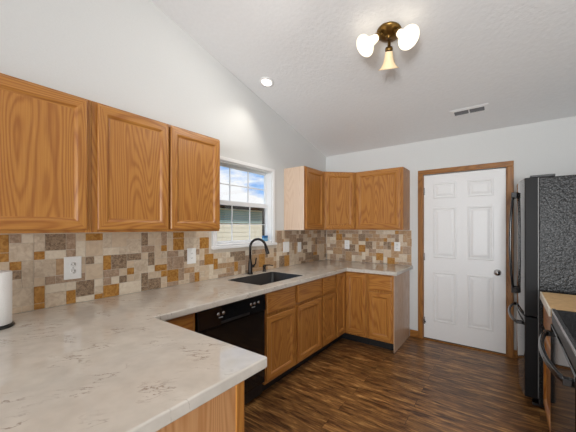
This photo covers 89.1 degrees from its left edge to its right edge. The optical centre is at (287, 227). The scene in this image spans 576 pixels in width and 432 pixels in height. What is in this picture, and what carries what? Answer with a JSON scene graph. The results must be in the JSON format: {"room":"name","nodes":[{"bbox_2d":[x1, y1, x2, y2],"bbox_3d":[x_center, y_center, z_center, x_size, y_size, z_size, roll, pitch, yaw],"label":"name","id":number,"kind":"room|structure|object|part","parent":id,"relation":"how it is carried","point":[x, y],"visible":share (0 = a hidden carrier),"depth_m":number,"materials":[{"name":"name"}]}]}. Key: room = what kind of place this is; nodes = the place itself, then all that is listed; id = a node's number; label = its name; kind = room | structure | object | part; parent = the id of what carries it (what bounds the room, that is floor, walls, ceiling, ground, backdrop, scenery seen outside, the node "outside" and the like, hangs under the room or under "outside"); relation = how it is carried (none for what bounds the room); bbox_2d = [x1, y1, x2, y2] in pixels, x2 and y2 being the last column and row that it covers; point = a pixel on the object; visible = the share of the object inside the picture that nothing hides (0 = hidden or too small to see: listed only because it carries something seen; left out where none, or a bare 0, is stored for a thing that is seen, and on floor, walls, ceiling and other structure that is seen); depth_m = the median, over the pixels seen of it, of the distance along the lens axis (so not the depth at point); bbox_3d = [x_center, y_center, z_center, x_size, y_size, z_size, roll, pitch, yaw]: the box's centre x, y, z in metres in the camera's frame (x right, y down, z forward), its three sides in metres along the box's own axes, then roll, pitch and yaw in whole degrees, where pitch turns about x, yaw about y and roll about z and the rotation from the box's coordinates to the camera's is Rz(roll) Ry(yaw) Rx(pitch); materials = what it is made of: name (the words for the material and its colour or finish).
{"room":"kitchen","nodes":[
{"label":"kitchen","id":0,"kind":"room"},
{"bbox_2d":[0,0,325,313],"bbox_3d":[-1.802,-0.392,1.369,0.120,3.644,8.038,0,0,37],"label":"wall","id":1,"kind":"structure","parent":0,"point":[130,56],"depth_m":2.22,"materials":[{"name":"paint"}]},
{"bbox_2d":[0,73,90,233],"bbox_3d":[-1.514,-0.350,1.383,0.320,0.756,0.928,0,0,37],"label":"upper cabinet","id":2,"kind":"object","parent":1,"relation":"attached to","point":[45,132],"visible":1,"depth_m":1.49,"materials":[{"name":"brown wood"}]},
{"bbox_2d":[91,101,219,232],"bbox_3d":[-0.957,-0.350,2.130,0.320,0.756,0.932,0,0,37],"label":"upper cabinet","id":3,"kind":"object","parent":1,"relation":"attached to","point":[148,175],"visible":1,"depth_m":1.94,"materials":[{"name":"brown wood"}]},
{"bbox_3d":[-0.969,-0.351,1.866,0.024,0.726,0.442,0,0,37],"label":"cabinet door","id":4,"kind":"part","parent":3,"relation":"part of","materials":[{"name":"brown wood"}]},
{"bbox_3d":[-0.696,-0.351,2.231,0.024,0.726,0.438,0,0,37],"label":"cabinet door","id":5,"kind":"part","parent":3,"relation":"part of","materials":[{"name":"brown wood"}]},
{"bbox_2d":[0,230,325,313],"bbox_3d":[-0.637,0.256,2.821,0.007,0.447,4.055,0,0,37],"label":"tile backsplash","id":6,"kind":"structure","parent":1,"relation":"attached to","point":[113,263],"depth_m":2.09,"materials":[{"name":"tile"}]},
{"bbox_2d":[64,256,81,279],"bbox_3d":[-1.357,0.253,1.844,0.008,0.142,0.094,0,0,37],"label":"wall outlet","id":7,"kind":"object","parent":6,"relation":"attached to","point":[72,265],"visible":1,"depth_m":1.84,"materials":[{"name":"white plastic"}]},
{"bbox_2d":[187,248,195,263],"bbox_3d":[-0.837,0.245,2.540,0.009,0.136,0.088,0,0,37],"label":"wall outlet","id":8,"kind":"object","parent":6,"relation":"attached to","point":[191,252],"visible":1,"depth_m":2.53,"materials":[{"name":"white plastic"}]},
{"bbox_2d":[190,252,193,259],"bbox_3d":[-0.834,0.245,2.539,0.002,0.066,0.033,0,0,37],"label":"receptacle","id":9,"kind":"object","parent":8,"relation":"attached to","point":[191,253],"depth_m":2.54,"materials":[{"name":"white plastic"}]},
{"bbox_2d":[283,242,288,252],"bbox_3d":[-0.022,0.240,3.629,0.011,0.130,0.128,0,0,37],"label":"light switch","id":10,"kind":"object","parent":6,"relation":"attached to","point":[285,244],"visible":1,"depth_m":3.62,"materials":[{"name":"white plastic"}]},
{"bbox_2d":[298,242,300,251],"bbox_3d":[0.155,0.255,3.866,0.011,0.130,0.080,0,0,37],"label":"light switch","id":11,"kind":"object","parent":6,"relation":"attached to","point":[299,243],"visible":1,"depth_m":3.86,"materials":[{"name":"white plastic"}]},
{"bbox_2d":[211,156,276,249],"bbox_3d":[-0.465,-0.241,3.121,0.155,0.889,0.935,0,0,37],"label":"window","id":12,"kind":"structure","parent":1,"relation":"in","point":[268,208],"depth_m":3.23,"materials":[{"name":"white paint"}]},
{"bbox_3d":[-0.519,-0.050,3.162,0.006,0.405,0.797,0,0,37],"label":"screen frame","id":13,"kind":"part","parent":12,"relation":"part of","materials":[{"name":"white plastic"}]},
{"bbox_3d":[-0.482,-0.059,3.134,0.024,0.426,0.799,0,0,37],"label":"sash","id":14,"kind":"part","parent":12,"relation":"part of","materials":[{"name":"white plastic"}]},
{"bbox_3d":[-0.503,-0.434,3.150,0.024,0.405,0.799,0,0,37],"label":"sash","id":15,"kind":"part","parent":12,"relation":"part of","materials":[{"name":"white plastic"}]},
{"bbox_3d":[-0.459,0.179,3.117,0.140,0.048,0.935,0,0,37],"label":"sill","id":16,"kind":"part","parent":12,"relation":"part of","materials":[{"name":"white paint"}]},
{"bbox_2d":[284,166,323,229],"bbox_3d":[0.211,-0.350,3.694,0.320,0.756,0.440,0,0,37],"label":"upper cabinet","id":17,"kind":"object","parent":1,"relation":"attached to","point":[303,185],"visible":1,"depth_m":3.54,"materials":[{"name":"brown wood"}]},
{"bbox_3d":[0.071,-0.350,3.527,0.295,0.756,0.005,0,0,37],"label":"panel","id":18,"kind":"part","parent":17,"relation":"part of","materials":[{"name":"laminate"}]},
{"bbox_3d":[0.315,-0.350,3.620,0.018,0.756,0.434,0,0,37],"label":"frame","id":19,"kind":"part","parent":17,"relation":"part of","materials":[{"name":"brown wood"}]},
{"bbox_3d":[0.331,-0.351,3.607,0.024,0.726,0.408,0,0,37],"label":"cabinet door","id":20,"kind":"part","parent":17,"relation":"part of","materials":[{"name":"brown wood"}]},
{"bbox_2d":[323,172,355,229],"bbox_3d":[0.641,-0.350,4.029,0.607,0.756,0.608,0,0,37],"label":"upper cabinet","id":21,"kind":"object","parent":1,"relation":"attached to","point":[339,187],"visible":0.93,"depth_m":3.81,"materials":[{"name":"brown wood"}]},
{"bbox_2d":[151,0,575,156],"bbox_3d":[0.533,-1.665,-0.387,6.003,1.298,8.318,0,0,37],"label":"ceiling","id":22,"kind":"structure","parent":0,"point":[516,57],"depth_m":2.50,"materials":[{"name":"paint"}]},
{"bbox_2d":[259,77,273,86],"bbox_3d":[-0.219,-1.484,2.986,0.148,0.039,0.144,0,0,37],"label":"recessed light","id":23,"kind":"object","parent":22,"relation":"in","point":[264,81],"visible":1,"depth_m":2.98,"materials":[{"name":"white paint"}]},
{"bbox_2d":[357,21,419,70],"bbox_3d":[0.775,-1.377,2.205,0.429,0.272,0.426,0,0,37],"label":"ceiling light","id":24,"kind":"object","parent":22,"relation":"attached to","point":[388,32],"visible":1,"depth_m":2.17,"materials":[{"name":"white glass"}]},
{"bbox_3d":[0.586,-1.369,2.182,0.153,0.164,0.164,0,0,37],"label":"lamp shade","id":25,"kind":"part","parent":24,"relation":"part of","materials":[{"name":"white glass"}]},
{"bbox_3d":[0.622,-1.394,2.189,0.087,0.082,0.058,0,0,-33],"label":"bulb","id":26,"kind":"part","parent":24,"relation":"part of","materials":[{"name":"white glass"}]},
{"bbox_3d":[0.808,-1.323,2.353,0.158,0.164,0.150,0,0,37],"label":"lamp shade","id":27,"kind":"part","parent":24,"relation":"part of","materials":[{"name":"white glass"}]},
{"bbox_3d":[0.827,-1.382,2.093,0.080,0.085,0.066,0,0,37],"label":"bulb","id":28,"kind":"part","parent":24,"relation":"part of","materials":[{"name":"white glass"}]},
{"bbox_3d":[0.832,-1.357,2.059,0.163,0.167,0.148,0,0,37],"label":"lamp shade","id":29,"kind":"part","parent":24,"relation":"part of","materials":[{"name":"white glass"}]},
{"bbox_2d":[450,103,488,117],"bbox_3d":[1.837,-1.185,2.967,0.330,0.034,0.127,0,0,37],"label":"ceiling vent","id":30,"kind":"object","parent":22,"relation":"in","point":[483,107],"visible":1,"depth_m":2.96,"materials":[{"name":"white metal"}]},
{"bbox_2d":[244,336,549,431],"bbox_3d":[0.525,1.430,-0.381,6.103,0.100,8.418,0,0,37],"label":"floor","id":31,"kind":"structure","parent":0,"point":[425,385],"depth_m":2.43,"materials":[{"name":"brown wood"}]},
{"bbox_2d":[165,313,194,331],"bbox_3d":[-0.926,0.951,1.895,0.650,0.857,0.328,0,0,37],"label":"base cabinet","id":32,"kind":"object","parent":31,"relation":"on","point":[187,321],"visible":0.12,"depth_m":1.77,"materials":[{"name":"brown wood"}]},
{"bbox_2d":[156,381,243,431],"bbox_3d":[-0.674,0.951,1.005,0.807,0.857,0.663,0,0,37],"label":"base cabinet","id":33,"kind":"object","parent":31,"relation":"on","point":[224,412],"visible":0.02,"depth_m":0.94,"materials":[{"name":"brown wood"}]},
{"bbox_2d":[195,294,265,404],"bbox_3d":[-0.622,0.946,2.285,0.634,0.844,0.650,0,0,37],"label":"dishwasher","id":34,"kind":"object","parent":31,"relation":"on","point":[241,323],"visible":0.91,"depth_m":2.17,"materials":[{"name":"metal"}]},
{"bbox_3d":[-0.641,0.937,2.299,0.588,0.826,0.650,0,0,37],"label":"tub casing","id":35,"kind":"part","parent":34,"relation":"part of","materials":[{"name":"black metal"}]},
{"bbox_3d":[-0.388,0.599,2.111,0.041,0.122,0.646,0,0,37],"label":"control panel","id":36,"kind":"part","parent":34,"relation":"part of","materials":[{"name":"black plastic"}]},
{"bbox_2d":[262,279,321,390],"bbox_3d":[-0.162,0.951,2.918,0.650,0.857,0.902,0,0,37],"label":"base cabinet","id":37,"kind":"object","parent":31,"relation":"on","point":[293,314],"visible":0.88,"depth_m":2.65,"materials":[{"name":"brown wood"}]},
{"bbox_3d":[-0.058,0.619,2.534,0.024,0.170,0.392,0,0,37],"label":"drawer","id":38,"kind":"part","parent":37,"relation":"part of","materials":[{"name":"brown wood"}]},
{"bbox_3d":[-0.058,0.995,2.534,0.024,0.526,0.392,0,0,37],"label":"cabinet door","id":39,"kind":"part","parent":37,"relation":"part of","materials":[{"name":"brown wood"}]},
{"bbox_3d":[0.217,0.619,2.903,0.024,0.170,0.432,0,0,37],"label":"drawer","id":40,"kind":"part","parent":37,"relation":"part of","materials":[{"name":"brown wood"}]},
{"bbox_3d":[0.217,0.995,2.903,0.024,0.526,0.432,0,0,37],"label":"cabinet door","id":41,"kind":"part","parent":37,"relation":"part of","materials":[{"name":"brown wood"}]},
{"bbox_2d":[315,275,335,355],"bbox_3d":[0.203,0.951,3.407,0.650,0.857,0.314,0,0,37],"label":"base cabinet","id":42,"kind":"object","parent":31,"relation":"on","point":[328,295],"visible":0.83,"depth_m":3.21,"materials":[{"name":"brown wood"}]},
{"bbox_3d":[0.437,0.901,3.232,0.018,0.758,0.314,0,0,37],"label":"frame","id":43,"kind":"part","parent":42,"relation":"part of","materials":[{"name":"brown wood"}]},
{"bbox_3d":[0.453,0.619,3.219,0.024,0.170,0.272,0,0,37],"label":"drawer","id":44,"kind":"part","parent":42,"relation":"part of","materials":[{"name":"brown wood"}]},
{"bbox_3d":[0.453,0.995,3.219,0.024,0.526,0.272,0,0,37],"label":"cabinet door","id":45,"kind":"part","parent":42,"relation":"part of","materials":[{"name":"brown wood"}]},
{"bbox_2d":[329,271,369,345],"bbox_3d":[0.675,0.951,3.818,0.914,0.857,0.906,0,0,37],"label":"base cabinet","id":46,"kind":"object","parent":31,"relation":"on","point":[351,290],"visible":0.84,"depth_m":3.46,"materials":[{"name":"brown wood"}]},
{"bbox_2d":[0,259,412,431],"bbox_3d":[-0.025,0.500,2.400,1.489,0.040,4.016,0,0,37],"label":"countertop","id":47,"kind":"structure","parent":46,"relation":"on","point":[110,364],"depth_m":1.07,"materials":[{"name":"stone"}]},
{"bbox_2d":[0,321,14,329],"bbox_3d":[-1.413,0.344,1.399,0.156,0.272,0.156,0,0,37],"label":"paper towel holder","id":48,"kind":"object","parent":47,"relation":"on","point":[12,323],"visible":0.64,"depth_m":1.40,"materials":[{"name":"black metal"}]},
{"bbox_2d":[0,270,11,326],"bbox_3d":[-1.413,0.339,1.399,0.136,0.252,0.136,0,0,37],"label":"paper towel roll","id":49,"kind":"object","parent":48,"relation":"on","point":[5,275],"visible":1,"depth_m":1.40,"materials":[{"name":"white paper"}]},
{"bbox_2d":[247,238,269,273],"bbox_3d":[-0.303,0.292,2.995,0.246,0.375,0.108,0,0,37],"label":"faucet","id":50,"kind":"object","parent":47,"relation":"on","point":[250,266],"visible":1,"depth_m":3.01,"materials":[{"name":"black metal"}]},
{"bbox_3d":[-0.309,0.217,2.998,0.204,0.225,0.025,0,0,23],"label":"spout","id":51,"kind":"part","parent":50,"relation":"part of","materials":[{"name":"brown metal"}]},
{"bbox_2d":[229,272,302,285],"bbox_3d":[-0.201,0.593,2.824,0.420,0.222,0.653,0,0,37],"label":"sink","id":52,"kind":"object","parent":47,"relation":"in","point":[269,277],"visible":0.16,"depth_m":3.06,"materials":[{"name":"black metal"}]},
{"bbox_3d":[0.626,0.896,3.450,0.024,0.724,0.217,0,0,37],"label":"cabinet door","id":53,"kind":"part","parent":46,"relation":"part of","materials":[{"name":"brown wood"}]},
{"bbox_3d":[0.805,0.896,3.462,0.250,0.724,0.024,0,0,37],"label":"cabinet door","id":54,"kind":"part","parent":46,"relation":"part of","materials":[{"name":"brown wood"}]},
{"bbox_2d":[368,270,409,352],"bbox_3d":[1.233,0.951,3.548,0.300,0.857,0.672,0,0,37],"label":"base cabinet","id":55,"kind":"object","parent":31,"relation":"on","point":[388,295],"visible":0.93,"depth_m":3.31,"materials":[{"name":"brown wood"}]},
{"bbox_3d":[1.036,0.619,3.290,0.264,0.170,0.024,0,0,37],"label":"drawer","id":56,"kind":"part","parent":55,"relation":"part of","materials":[{"name":"brown wood"}]},
{"bbox_3d":[1.036,0.995,3.290,0.264,0.526,0.024,0,0,37],"label":"cabinet door","id":57,"kind":"part","parent":55,"relation":"part of","materials":[{"name":"brown wood"}]},
{"bbox_3d":[1.048,0.901,3.307,0.293,0.758,0.018,0,0,37],"label":"frame","id":58,"kind":"part","parent":55,"relation":"part of","materials":[{"name":"brown wood"}]},
{"bbox_3d":[1.353,0.951,3.464,0.006,0.857,0.633,0,0,37],"label":"panel","id":59,"kind":"part","parent":55,"relation":"part of","materials":[{"name":"laminate"}]},
{"bbox_2d":[508,174,575,407],"bbox_3d":[2.373,0.489,2.417,0.889,1.782,0.886,0,0,37],"label":"refrigerator","id":60,"kind":"object","parent":31,"relation":"on","point":[546,203],"visible":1,"depth_m":2.22,"materials":[{"name":"black metal"}]},
{"bbox_3d":[2.013,0.133,2.618,0.058,0.898,0.024,0,0,37],"label":"door handle","id":61,"kind":"part","parent":60,"relation":"part of","materials":[{"name":"metal"}]},
{"bbox_3d":[2.052,0.758,2.655,0.091,0.026,0.742,0,0,37],"label":"drawer handle","id":62,"kind":"part","parent":60,"relation":"part of","materials":[{"name":"metal"}]},
{"bbox_3d":[2.115,0.998,2.610,0.117,0.615,0.886,0,0,37],"label":"freezer drawer","id":63,"kind":"part","parent":60,"relation":"part of","materials":[{"name":"black metal"}]},
{"bbox_3d":[1.982,0.147,2.432,0.117,1.065,0.441,0,0,37],"label":"door","id":64,"kind":"part","parent":60,"relation":"part of","materials":[{"name":"black metal"}]},
{"bbox_3d":[2.426,1.359,2.378,0.718,0.018,0.826,0,0,37],"label":"kick plate","id":65,"kind":"part","parent":60,"relation":"part of","materials":[{"name":"black plastic"}]},
{"bbox_2d":[543,305,551,431],"bbox_3d":[1.969,0.947,1.685,0.716,0.864,0.544,0,0,37],"label":"base cabinet","id":66,"kind":"object","parent":31,"relation":"on","point":[547,321],"visible":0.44,"depth_m":1.94,"materials":[{"name":"brown wood"}]},
{"bbox_3d":[1.692,0.619,1.892,0.024,0.170,0.504,0,0,37],"label":"drawer","id":67,"kind":"part","parent":66,"relation":"part of","materials":[{"name":"brown wood"}]},
{"bbox_2d":[540,292,575,316],"bbox_3d":[1.965,0.489,1.693,0.731,0.048,0.555,0,0,37],"label":"countertop","id":68,"kind":"structure","parent":66,"relation":"on","point":[565,302],"depth_m":1.85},
{"bbox_2d":[538,309,575,431],"bbox_3d":[1.532,0.785,1.193,0.772,1.190,0.760,0,0,37],"label":"electric range","id":69,"kind":"object","parent":31,"relation":"on","point":[562,364],"visible":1,"depth_m":1.34,"materials":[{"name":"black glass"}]},
{"bbox_3d":[1.255,0.595,1.405,0.075,0.028,0.678,0,0,37],"label":"oven handle","id":70,"kind":"part","parent":69,"relation":"part of","materials":[{"name":"metal"}]},
{"bbox_3d":[1.295,0.848,1.369,0.031,0.595,0.754,0,0,37],"label":"oven door","id":71,"kind":"part","parent":69,"relation":"part of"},
{"bbox_3d":[1.294,0.473,1.370,0.020,0.021,0.756,0,0,37],"label":"trim","id":72,"kind":"part","parent":69,"relation":"part of","materials":[{"name":"metal"}]},
{"bbox_2d":[557,310,575,341],"bbox_3d":[1.548,0.475,1.181,0.613,0.019,0.752,0,0,37],"label":"glass cooktop","id":73,"kind":"object","parent":69,"relation":"in","point":[567,319],"depth_m":1.44,"materials":[{"name":"black glass"}]},
{"bbox_2d":[326,116,575,349],"bbox_3d":[1.918,0.161,3.532,3.253,2.538,0.120,0,0,37],"label":"wall","id":74,"kind":"structure","parent":0,"point":[544,147],"depth_m":3.28,"materials":[{"name":"paint"}]},
{"bbox_2d":[326,230,411,264],"bbox_3d":[1.078,0.256,4.080,1.231,0.447,0.007,0,0,37],"label":"tile backsplash","id":75,"kind":"structure","parent":74,"relation":"attached to","point":[374,246],"depth_m":4.03,"materials":[{"name":"tile"}]},
{"bbox_2d":[345,240,348,248],"bbox_3d":[0.854,0.244,4.236,0.075,0.128,0.009,0,0,37],"label":"wall outlet","id":76,"kind":"object","parent":75,"relation":"attached to","point":[346,241],"visible":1,"depth_m":4.23,"materials":[{"name":"white plastic"}]},
{"bbox_2d":[394,242,399,250],"bbox_3d":[1.423,0.246,3.811,0.078,0.118,0.008,0,0,37],"label":"wall outlet","id":77,"kind":"object","parent":75,"relation":"attached to","point":[396,244],"visible":1,"depth_m":3.81,"materials":[{"name":"white plastic"}]},
{"bbox_2d":[356,167,409,229],"bbox_3d":[1.214,-0.350,3.780,0.606,0.756,0.322,0,0,37],"label":"upper cabinet","id":78,"kind":"object","parent":74,"relation":"attached to","point":[382,195],"visible":1,"depth_m":3.64,"materials":[{"name":"brown wood"}]},
{"bbox_3d":[1.462,-0.350,3.610,0.005,0.756,0.297,0,0,37],"label":"panel","id":79,"kind":"part","parent":78,"relation":"part of","materials":[{"name":"brown wood"}]},
{"bbox_2d":[410,329,417,337],"bbox_3d":[1.590,1.335,3.693,0.095,0.087,0.013,0,0,37],"label":"baseboard","id":80,"kind":"structure","parent":74,"relation":"attached to","point":[414,333],"depth_m":3.68,"materials":[{"name":"brown wood"}]},
{"bbox_2d":[423,168,505,353],"bbox_3d":[2.004,0.361,3.382,0.827,2.014,0.099,0,0,37],"label":"door","id":81,"kind":"structure","parent":74,"relation":"in","point":[465,212],"depth_m":3.36,"materials":[{"name":"white paint"}]},
{"bbox_3d":[1.874,-0.450,3.500,0.245,0.190,0.007,0,0,37],"label":"panel","id":82,"kind":"part","parent":81,"relation":"part of","materials":[{"name":"white paint"}]},
{"bbox_3d":[1.874,0.060,3.500,0.245,0.610,0.007,0,0,37],"label":"panel","id":83,"kind":"part","parent":81,"relation":"part of","materials":[{"name":"white paint"}]},
{"bbox_3d":[1.874,0.840,3.500,0.245,0.610,0.007,0,0,37],"label":"panel","id":84,"kind":"part","parent":81,"relation":"part of","materials":[{"name":"white paint"}]},
{"bbox_3d":[2.160,-0.450,3.287,0.245,0.190,0.007,0,0,37],"label":"panel","id":85,"kind":"part","parent":81,"relation":"part of","materials":[{"name":"white paint"}]},
{"bbox_3d":[2.160,0.060,3.287,0.245,0.610,0.007,0,0,37],"label":"panel","id":86,"kind":"part","parent":81,"relation":"part of","materials":[{"name":"white paint"}]},
{"bbox_3d":[2.160,0.840,3.287,0.245,0.610,0.007,0,0,37],"label":"panel","id":87,"kind":"part","parent":81,"relation":"part of","materials":[{"name":"white paint"}]},
{"bbox_3d":[2.268,0.490,3.167,0.068,0.068,0.071,0,0,37],"label":"knob","id":88,"kind":"part","parent":81,"relation":"part of","materials":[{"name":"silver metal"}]},
{"bbox_2d":[418,161,513,357],"bbox_3d":[2.031,0.334,3.409,0.950,2.090,0.093,0,0,37],"label":"trim","id":89,"kind":"structure","parent":74,"relation":"attached to","point":[509,165],"depth_m":3.26,"materials":[{"name":"brown wood"}]},
{"bbox_3d":[1.651,0.363,3.645,0.058,2.032,0.017,0,0,37],"label":"casing","id":90,"kind":"part","parent":89,"relation":"part of","materials":[{"name":"brown wood"}]},
{"bbox_3d":[2.366,0.363,3.111,0.058,2.032,0.017,0,0,37],"label":"casing","id":91,"kind":"part","parent":89,"relation":"part of","materials":[{"name":"brown wood"}]},
{"label":"outside","id":92,"kind":"structure","parent":0,"visible":0},
{"bbox_3d":[-4.605,2.057,20.911,27.597,0.145,52.000,0,0,37],"label":"ground","id":93,"kind":"structure","parent":92,"visible":0},
{"bbox_2d":[217,208,261,240],"bbox_3d":[-2.005,0.580,13.042,4.580,2.800,14.100,0,0,37],"label":"neighbor house","id":94,"kind":"structure","parent":93,"relation":"on","point":[240,232],"depth_m":10.28,"materials":[{"name":"beige"}]}
]}

